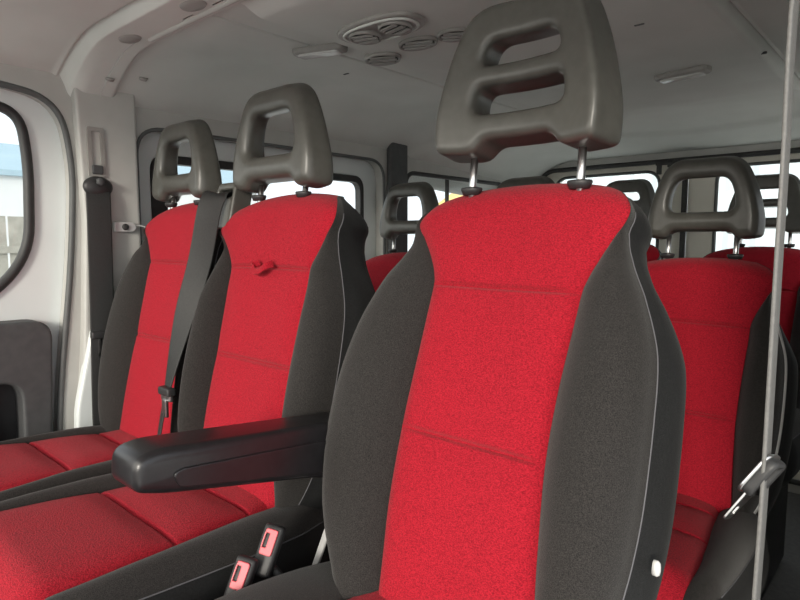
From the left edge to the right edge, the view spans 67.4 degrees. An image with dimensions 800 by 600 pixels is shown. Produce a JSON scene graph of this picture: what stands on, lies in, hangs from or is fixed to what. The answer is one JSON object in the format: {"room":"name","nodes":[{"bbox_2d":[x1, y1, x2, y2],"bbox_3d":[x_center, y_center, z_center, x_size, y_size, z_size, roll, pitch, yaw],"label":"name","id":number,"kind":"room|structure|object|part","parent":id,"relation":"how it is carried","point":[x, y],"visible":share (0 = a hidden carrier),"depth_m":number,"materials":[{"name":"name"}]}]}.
{"room":"vehicle interior","nodes":[
{"label":"vehicle interior","id":0,"kind":"room"},
{"bbox_2d":[0,63,502,431],"bbox_3d":[-0.459,0.102,2.149,0.050,1.570,3.650,5,8,42],"label":"wall","id":1,"kind":"structure","parent":0,"point":[50,85],"depth_m":1.64,"materials":[{"name":"white plastic"}]},
{"bbox_2d":[0,80,75,440],"bbox_3d":[-1.279,0.146,1.255,0.109,1.400,1.164,5,8,42],"label":"door","id":2,"kind":"structure","parent":1,"relation":"in","point":[31,287],"depth_m":1.58,"materials":[{"name":"white paint"}]},
{"bbox_2d":[74,333,92,427],"bbox_3d":[-0.817,0.455,1.705,0.030,0.755,0.238,5,8,42],"label":"trim","id":3,"kind":"structure","parent":1,"relation":"attached to","point":[82,409],"depth_m":1.62,"materials":[{"name":"white paint"}]},
{"bbox_2d":[86,126,105,176],"bbox_3d":[-0.815,-0.397,1.611,0.014,0.130,0.044,5,8,42],"label":"slider","id":4,"kind":"object","parent":1,"relation":"attached to","point":[93,170],"visible":1,"depth_m":1.61,"materials":[{"name":"grey plastic"}]},
{"bbox_2d":[83,176,113,425],"bbox_3d":[-0.810,0.047,1.641,0.038,0.760,0.087,5,8,42],"label":"belt","id":5,"kind":"object","parent":4,"relation":"hanging from","point":[98,190],"visible":0.77,"depth_m":1.62,"materials":[{"name":"fabric"}]},
{"bbox_2d":[71,88,140,382],"bbox_3d":[-0.818,-0.042,1.676,0.035,1.150,0.190,5,8,42],"label":"trim","id":6,"kind":"structure","parent":1,"relation":"attached to","point":[115,114],"depth_m":1.65,"materials":[{"name":"grey plastic"}]},
{"bbox_2d":[113,222,145,231],"bbox_3d":[-0.746,-0.188,1.697,0.018,0.064,0.119,5,8,42],"label":"bracket","id":7,"kind":"object","parent":1,"relation":"attached to","point":[117,226],"visible":0.84,"depth_m":1.67,"materials":[{"name":"silver metal"}]},
{"bbox_3d":[-0.768,-0.204,1.675,0.012,0.028,0.060,5,8,42],"label":"plate","id":8,"kind":"part","parent":7,"relation":"part of","materials":[{"name":"silver metal"}]},
{"bbox_2d":[136,128,384,260],"bbox_3d":[-0.443,0.135,2.196,0.091,1.415,1.095,5,8,42],"label":"window","id":9,"kind":"structure","parent":1,"relation":"in","point":[361,174],"depth_m":2.02,"materials":[{"name":"white paint"}]},
{"bbox_2d":[387,142,407,253],"bbox_3d":[-0.011,0.038,2.583,0.030,1.410,0.104,5,8,42],"label":"trim","id":10,"kind":"structure","parent":1,"relation":"attached to","point":[397,154],"depth_m":2.52,"materials":[{"name":"black plastic"}]},
{"bbox_2d":[407,171,499,251],"bbox_3d":[0.275,-0.302,2.918,0.057,0.579,0.811,5,8,42],"label":"window","id":11,"kind":"structure","parent":1,"relation":"in","point":[447,178],"depth_m":2.81,"materials":[{"name":"black plastic"}]},
{"bbox_2d":[0,0,799,194],"bbox_3d":[0.207,-0.526,1.532,1.910,0.330,3.520,5,8,42],"label":"ceiling","id":12,"kind":"structure","parent":0,"point":[210,67],"depth_m":1.61,"materials":[{"name":"grey plastic"}]},
{"bbox_2d":[105,77,114,81],"bbox_3d":[-0.764,-0.583,1.579,0.024,0.019,0.024,0,6,-3],"label":"clip","id":13,"kind":"object","parent":12,"relation":"attached to","point":[109,79],"visible":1,"depth_m":1.57,"materials":[{"name":"grey plastic"}]},
{"bbox_2d":[118,34,141,43],"bbox_3d":[-0.643,-0.623,1.428,0.082,0.010,0.048,5,8,42],"label":"cap","id":14,"kind":"object","parent":12,"relation":"attached to","point":[129,38],"visible":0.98,"depth_m":1.42,"materials":[{"name":"grey plastic"}]},
{"bbox_2d":[139,77,147,81],"bbox_3d":[-0.703,-0.608,1.644,0.024,0.019,0.024,0,6,-3],"label":"clip","id":15,"kind":"object","parent":12,"relation":"attached to","point":[144,79],"visible":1,"depth_m":1.64,"materials":[{"name":"grey plastic"}]},
{"bbox_2d":[179,0,206,11],"bbox_3d":[-0.422,-0.603,1.225,0.082,0.010,0.048,5,8,42],"label":"cap","id":16,"kind":"object","parent":12,"relation":"attached to","point":[189,5],"visible":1,"depth_m":1.22,"materials":[{"name":"grey plastic"}]},
{"bbox_2d":[148,0,240,41],"bbox_3d":[-0.284,-0.597,1.155,0.840,0.016,0.016,5,8,42],"label":"trim","id":17,"kind":"structure","parent":12,"relation":"attached to","point":[227,3],"depth_m":1.29,"materials":[{"name":"grey plastic"}]},
{"bbox_2d":[292,43,347,59],"bbox_3d":[-0.208,-0.647,1.555,0.150,0.028,0.048,2,6,22],"label":"recessed light","id":18,"kind":"object","parent":12,"relation":"in","point":[330,49],"visible":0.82,"depth_m":1.54,"materials":[{"name":"grey plastic"}]},
{"bbox_2d":[337,11,425,44],"bbox_3d":[-0.044,-0.597,1.330,0.230,0.022,0.124,5,8,42],"label":"console","id":19,"kind":"object","parent":12,"relation":"attached to","point":[387,26],"visible":1,"depth_m":1.30,"materials":[{"name":"grey plastic"}]},
{"bbox_2d":[349,30,381,44],"bbox_3d":[-0.078,-0.597,1.361,0.076,0.013,0.076,2,6,16],"label":"round vent","id":20,"kind":"object","parent":19,"relation":"attached to","point":[362,37],"depth_m":1.35,"materials":[{"name":"grey plastic"}]},
{"bbox_2d":[378,20,412,35],"bbox_3d":[-0.010,-0.591,1.300,0.076,0.013,0.076,-2,6,-21],"label":"round vent","id":21,"kind":"object","parent":19,"relation":"attached to","point":[386,27],"depth_m":1.29,"materials":[{"name":"grey plastic"}]},
{"bbox_2d":[364,52,400,65],"bbox_3d":[-0.044,-0.623,1.549,0.105,0.014,0.084,5,8,42],"label":"ceiling vent","id":22,"kind":"object","parent":12,"relation":"in","point":[379,58],"visible":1,"depth_m":1.53,"materials":[{"name":"grey plastic"}]},
{"bbox_2d":[398,35,437,50],"bbox_3d":[0.043,-0.611,1.427,0.108,0.014,0.072,5,8,42],"label":"ceiling vent","id":23,"kind":"object","parent":12,"relation":"in","point":[417,43],"visible":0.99,"depth_m":1.41,"materials":[{"name":"grey plastic"}]},
{"bbox_2d":[437,27,465,41],"bbox_3d":[0.125,-0.605,1.367,0.086,0.014,0.072,5,8,42],"label":"ceiling vent","id":24,"kind":"object","parent":12,"relation":"in","point":[454,34],"visible":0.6,"depth_m":1.35,"materials":[{"name":"grey plastic"}]},
{"bbox_2d":[654,65,711,83],"bbox_3d":[0.791,-0.633,1.680,0.048,0.028,0.150,-5,7,-40],"label":"recessed light","id":25,"kind":"object","parent":12,"relation":"in","point":[701,70],"visible":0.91,"depth_m":1.66,"materials":[{"name":"grey plastic"}]},
{"bbox_2d":[553,140,799,493],"bbox_3d":[1.390,0.014,2.875,1.820,1.600,0.050,5,8,42],"label":"wall","id":26,"kind":"structure","parent":0,"point":[792,488],"depth_m":2.79,"materials":[{"name":"grey plastic"}]},
{"bbox_2d":[547,165,687,258],"bbox_3d":[1.089,0.023,3.162,0.762,1.415,0.060,5,8,42],"label":"door","id":27,"kind":"structure","parent":26,"relation":"in","point":[679,203],"depth_m":2.94,"materials":[{"name":"beige paint"}]},
{"bbox_2d":[656,157,695,174],"bbox_3d":[1.312,-0.626,2.798,0.220,0.070,0.054,5,8,42],"label":"trim","id":28,"kind":"structure","parent":27,"relation":"attached to","point":[670,162],"depth_m":2.82,"materials":[{"name":"black plastic"}]},
{"bbox_3d":[1.300,-0.639,2.784,0.220,0.014,0.012,5,8,42],"label":"lever","id":29,"kind":"part","parent":28,"relation":"part of","materials":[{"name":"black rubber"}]},
{"bbox_2d":[542,147,799,485],"bbox_3d":[1.356,0.052,2.870,1.583,1.448,0.024,5,8,42],"label":"trim","id":30,"kind":"structure","parent":26,"relation":"attached to","point":[792,150],"depth_m":2.89,"materials":[{"name":"black plastic"}]},
{"bbox_2d":[685,153,799,478],"bbox_3d":[1.669,0.074,2.651,0.790,1.415,0.048,5,8,42],"label":"door","id":31,"kind":"structure","parent":26,"relation":"in","point":[702,192],"depth_m":2.80,"materials":[{"name":"beige paint"}]},
{"bbox_2d":[762,492,799,599],"bbox_3d":[0.078,0.973,1.528,1.890,0.040,4.020,5,8,42],"label":"floor","id":32,"kind":"structure","parent":0,"point":[785,583],"depth_m":2.04,"materials":[{"name":"rubber"}]},
{"bbox_2d":[0,83,374,599],"bbox_3d":[-0.555,0.264,1.264,0.918,1.423,0.738,5,8,42],"label":"passenger seat","id":33,"kind":"object","parent":32,"relation":"on","point":[284,297],"visible":0.88,"depth_m":1.18,"materials":[{"name":"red fabric"}]},
{"bbox_2d":[0,425,111,500],"bbox_3d":[-0.763,0.434,1.340,0.407,0.211,0.546,5,8,42],"label":"cushion","id":34,"kind":"object","parent":33,"relation":"on","point":[29,464],"depth_m":1.29,"materials":[{"name":"red fabric"}]},
{"bbox_3d":[-0.774,0.369,1.343,0.343,0.097,0.546,5,8,42],"label":"panel","id":35,"kind":"part","parent":33,"relation":"part of","materials":[{"name":"red fabric"}]},
{"bbox_3d":[-0.455,0.398,1.057,0.342,0.097,0.546,5,8,42],"label":"panel","id":36,"kind":"part","parent":33,"relation":"part of","materials":[{"name":"red fabric"}]},
{"bbox_3d":[-0.586,0.089,1.526,0.382,0.679,0.252,5,8,42],"label":"panel","id":37,"kind":"part","parent":33,"relation":"part of","materials":[{"name":"red fabric"}]},
{"bbox_3d":[-0.589,0.104,1.566,0.444,0.710,0.314,5,8,42],"label":"backrest","id":38,"kind":"part","parent":33,"relation":"part of","materials":[{"name":"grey fabric"}]},
{"bbox_2d":[0,473,329,599],"bbox_3d":[-0.451,0.461,1.060,0.466,0.214,0.546,5,8,42],"label":"cushion","id":39,"kind":"object","parent":33,"relation":"on","point":[79,536],"depth_m":0.96,"materials":[{"name":"red fabric"}]},
{"bbox_3d":[-0.609,-0.251,1.608,0.012,0.052,0.020,5,8,42],"label":"post","id":40,"kind":"part","parent":33,"relation":"part of","materials":[{"name":"metal"}]},
{"bbox_2d":[157,182,251,434],"bbox_3d":[-0.453,0.022,1.377,0.090,0.583,0.235,5,8,42],"label":"belt","id":41,"kind":"object","parent":33,"relation":"attached to","point":[214,210],"visible":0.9,"depth_m":1.37,"materials":[{"name":"grey fabric"}]},
{"bbox_3d":[-0.312,-0.228,1.341,0.012,0.058,0.020,5,8,42],"label":"post","id":42,"kind":"part","parent":33,"relation":"part of","materials":[{"name":"metal"}]},
{"bbox_3d":[-0.297,0.115,1.267,0.394,0.679,0.252,5,8,42],"label":"panel","id":43,"kind":"part","parent":33,"relation":"part of","materials":[{"name":"red fabric"}]},
{"bbox_3d":[-0.250,0.134,1.265,0.474,0.710,0.309,5,8,42],"label":"backrest","id":44,"kind":"part","parent":33,"relation":"part of","materials":[{"name":"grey fabric"}]},
{"bbox_2d":[112,0,685,599],"bbox_3d":[-0.021,0.291,0.761,0.588,1.469,0.840,5,8,42],"label":"seat","id":45,"kind":"object","parent":32,"relation":"on","point":[505,419],"visible":1,"depth_m":0.83,"materials":[{"name":"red fabric"}]},
{"bbox_3d":[-0.223,0.241,0.912,0.080,0.130,0.392,5,8,42],"label":"armrest","id":46,"kind":"part","parent":45,"relation":"part of","materials":[{"name":"black plastic"}]},
{"bbox_2d":[223,555,258,595],"bbox_3d":[-0.229,0.476,0.913,0.035,0.187,0.097,4,7,32],"label":"buckle","id":47,"kind":"object","parent":45,"relation":"attached to","point":[245,567],"visible":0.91,"depth_m":0.89,"materials":[{"name":"plastic"}]},
{"bbox_3d":[-0.181,0.251,0.899,0.006,0.087,0.330,5,8,42],"label":"armrest panel","id":48,"kind":"part","parent":45,"relation":"part of","materials":[{"name":"black plastic"}]},
{"bbox_2d":[254,523,285,578],"bbox_3d":[-0.196,0.444,0.957,0.035,0.187,0.097,4,7,32],"label":"buckle","id":49,"kind":"object","parent":45,"relation":"attached to","point":[271,541],"visible":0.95,"depth_m":0.93,"materials":[{"name":"plastic"}]},
{"bbox_2d":[215,561,342,599],"bbox_3d":[-0.112,0.522,0.652,0.536,0.201,0.523,5,8,42],"label":"cushion","id":50,"kind":"object","parent":45,"relation":"on","point":[321,581],"depth_m":0.86,"materials":[{"name":"grey fabric"}]},
{"bbox_2d":[312,529,326,564],"bbox_3d":[-0.128,0.432,0.995,0.060,0.171,0.024,5,8,42],"label":"strap","id":51,"kind":"object","parent":45,"relation":"attached to","point":[323,541],"visible":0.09,"depth_m":0.99,"materials":[{"name":"fabric"}]},
{"bbox_3d":[-0.110,0.471,0.645,0.342,0.100,0.523,5,8,42],"label":"panel","id":52,"kind":"part","parent":45,"relation":"part of","materials":[{"name":"red fabric"}]},
{"bbox_3d":[0.120,-0.197,0.986,0.012,0.094,0.020,5,8,42],"label":"post","id":53,"kind":"part","parent":45,"relation":"part of","materials":[{"name":"metal"}]},
{"bbox_3d":[0.128,0.188,0.904,0.550,0.713,0.413,5,8,42],"label":"backrest","id":54,"kind":"part","parent":45,"relation":"part of","materials":[{"name":"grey fabric"}]},
{"bbox_3d":[0.114,0.159,0.886,0.363,0.667,0.360,5,8,42],"label":"panel","id":55,"kind":"part","parent":45,"relation":"part of","materials":[{"name":"red fabric"}]},
{"bbox_3d":[0.260,-0.184,0.861,0.012,0.094,0.020,5,8,42],"label":"post","id":56,"kind":"part","parent":45,"relation":"part of","materials":[{"name":"metal"}]},
{"bbox_2d":[366,182,438,291],"bbox_3d":[-0.166,0.250,1.988,0.466,1.307,0.765,5,8,42],"label":"seat","id":57,"kind":"object","parent":32,"relation":"on","point":[378,267],"visible":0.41,"depth_m":2.17,"materials":[{"name":"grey plastic"}]},
{"bbox_3d":[-0.054,0.158,2.125,0.370,0.650,0.294,5,8,42],"label":"panel","id":58,"kind":"part","parent":57,"relation":"part of","materials":[{"name":"red fabric"}]},
{"bbox_3d":[-0.024,-0.198,2.240,0.012,0.087,0.020,5,8,42],"label":"post","id":59,"kind":"part","parent":57,"relation":"part of","materials":[{"name":"metal"}]},
{"bbox_2d":[496,176,554,188],"bbox_3d":[0.184,0.287,1.676,0.466,1.294,0.765,5,8,42],"label":"seat","id":60,"kind":"object","parent":32,"relation":"on","point":[533,180],"visible":0.08,"depth_m":1.83,"materials":[{"name":"black plastic"}]},
{"bbox_2d":[607,179,662,261],"bbox_3d":[0.761,0.182,2.400,0.466,1.359,0.765,5,8,42],"label":"seat","id":61,"kind":"object","parent":32,"relation":"on","point":[644,188],"visible":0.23,"depth_m":2.50,"materials":[{"name":"grey plastic"}]},
{"bbox_3d":[0.873,0.082,2.536,0.370,0.650,0.294,5,8,42],"label":"panel","id":62,"kind":"part","parent":61,"relation":"part of","materials":[{"name":"red fabric"}]},
{"bbox_2d":[647,156,797,599],"bbox_3d":[0.566,0.315,1.332,0.466,1.307,0.765,5,8,42],"label":"seat","id":63,"kind":"object","parent":32,"relation":"on","point":[718,310],"visible":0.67,"depth_m":1.37,"materials":[{"name":"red fabric"}]},
{"bbox_3d":[0.708,-0.132,1.584,0.012,0.087,0.020,5,8,42],"label":"post","id":64,"kind":"part","parent":63,"relation":"part of","materials":[{"name":"metal"}]},
{"bbox_3d":[0.487,0.470,1.259,0.342,0.096,0.527,5,8,42],"label":"panel","id":65,"kind":"part","parent":63,"relation":"part of","materials":[{"name":"red fabric"}]},
{"bbox_3d":[0.678,0.224,1.469,0.370,0.650,0.294,5,8,42],"label":"panel","id":66,"kind":"part","parent":63,"relation":"part of","materials":[{"name":"red fabric"}]},
{"bbox_2d":[683,508,769,599],"bbox_3d":[0.487,0.537,1.266,0.466,0.219,0.527,5,8,42],"label":"cushion","id":67,"kind":"object","parent":63,"relation":"on","point":[719,552],"depth_m":1.10,"materials":[{"name":"grey fabric"}]},
{"bbox_3d":[0.827,-0.122,1.477,0.012,0.087,0.020,5,8,42],"label":"post","id":68,"kind":"part","parent":63,"relation":"part of","materials":[{"name":"metal"}]},
{"bbox_3d":[0.706,0.247,1.481,0.451,0.688,0.348,5,8,42],"label":"backrest","id":69,"kind":"part","parent":63,"relation":"part of","materials":[{"name":"grey fabric"}]},
{"bbox_2d":[703,174,799,599],"bbox_3d":[1.151,0.225,2.051,0.466,1.344,0.765,5,8,42],"label":"seat","id":70,"kind":"object","parent":32,"relation":"on","point":[789,321],"visible":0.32,"depth_m":2.10,"materials":[{"name":"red fabric"}]},
{"bbox_3d":[1.291,0.155,2.200,0.451,0.688,0.348,5,8,42],"label":"backrest","id":71,"kind":"part","parent":70,"relation":"part of","materials":[{"name":"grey fabric"}]},
{"bbox_3d":[1.264,0.132,2.188,0.370,0.650,0.294,5,8,42],"label":"panel","id":72,"kind":"part","parent":70,"relation":"part of","materials":[{"name":"red fabric"}]},
{"bbox_3d":[1.074,0.702,2.012,0.320,0.403,0.420,5,8,42],"label":"seat","id":73,"kind":"part","parent":70,"relation":"part of","materials":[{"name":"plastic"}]},
{"bbox_3d":[1.421,-0.213,2.188,0.012,0.087,0.020,5,8,42],"label":"post","id":74,"kind":"part","parent":70,"relation":"part of","materials":[{"name":"metal"}]},
{"bbox_2d":[782,408,799,486],"bbox_3d":[1.072,0.445,1.985,0.466,0.219,0.527,5,8,42],"label":"cushion","id":75,"kind":"object","parent":70,"relation":"on","point":[793,467],"depth_m":1.70,"materials":[{"name":"grey fabric"}]},
{"label":"outside","id":76,"kind":"structure","parent":0,"visible":0},
{"bbox_3d":[-0.370,1.223,7.219,130.000,0.130,130.000,5,8,42],"label":"ground","id":77,"kind":"structure","parent":76,"visible":0},
{"bbox_2d":[0,216,23,277],"bbox_3d":[-4.879,-0.026,7.996,0.122,2.200,7.500,5,8,42],"label":"fence","id":78,"kind":"object","parent":77,"relation":"on","point":[15,224],"visible":0.02,"depth_m":7.77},
{"bbox_3d":[-4.888,-0.668,7.940,0.048,0.090,7.500,5,8,42],"label":"rail","id":79,"kind":"part","parent":78,"relation":"part of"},
{"bbox_2d":[0,143,256,266],"bbox_3d":[-16.775,-3.281,22.965,4.450,5.700,24.600,5,8,42],"label":"shed","id":80,"kind":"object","parent":77,"relation":"on","point":[11,178],"visible":0.08,"depth_m":22.58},
{"bbox_2d":[439,193,462,204],"bbox_3d":[6.005,-4.883,31.445,8.600,7.200,4.000,1,6,7],"label":"building","id":81,"kind":"structure","parent":77,"relation":"on","point":[451,196],"depth_m":29.81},
{"bbox_2d":[562,162,799,250],"bbox_3d":[12.095,-2.662,13.760,16.500,6.300,9.070,5,8,42],"label":"warehouse","id":82,"kind":"structure","parent":77,"relation":"on","point":[724,240],"depth_m":12.44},
{"bbox_3d":[1.327,0.171,1.453,0.050,1.570,2.300,5,8,42],"label":"wall","id":83,"kind":"structure","parent":0,"visible":0},
{"bbox_2d":[723,0,799,599],"bbox_3d":[0.441,0.282,0.654,0.180,1.488,0.047,0,6,-4],"label":"belt","id":84,"kind":"object","parent":83,"relation":"attached to","point":[757,482],"visible":1,"depth_m":0.62,"materials":[{"name":"fabric"}]},
{"bbox_3d":[0.382,0.184,0.639,0.032,0.050,0.040,5,8,42],"label":"tongue frame","id":85,"kind":"part","parent":84,"relation":"part of","materials":[{"name":"metal"}]}
]}

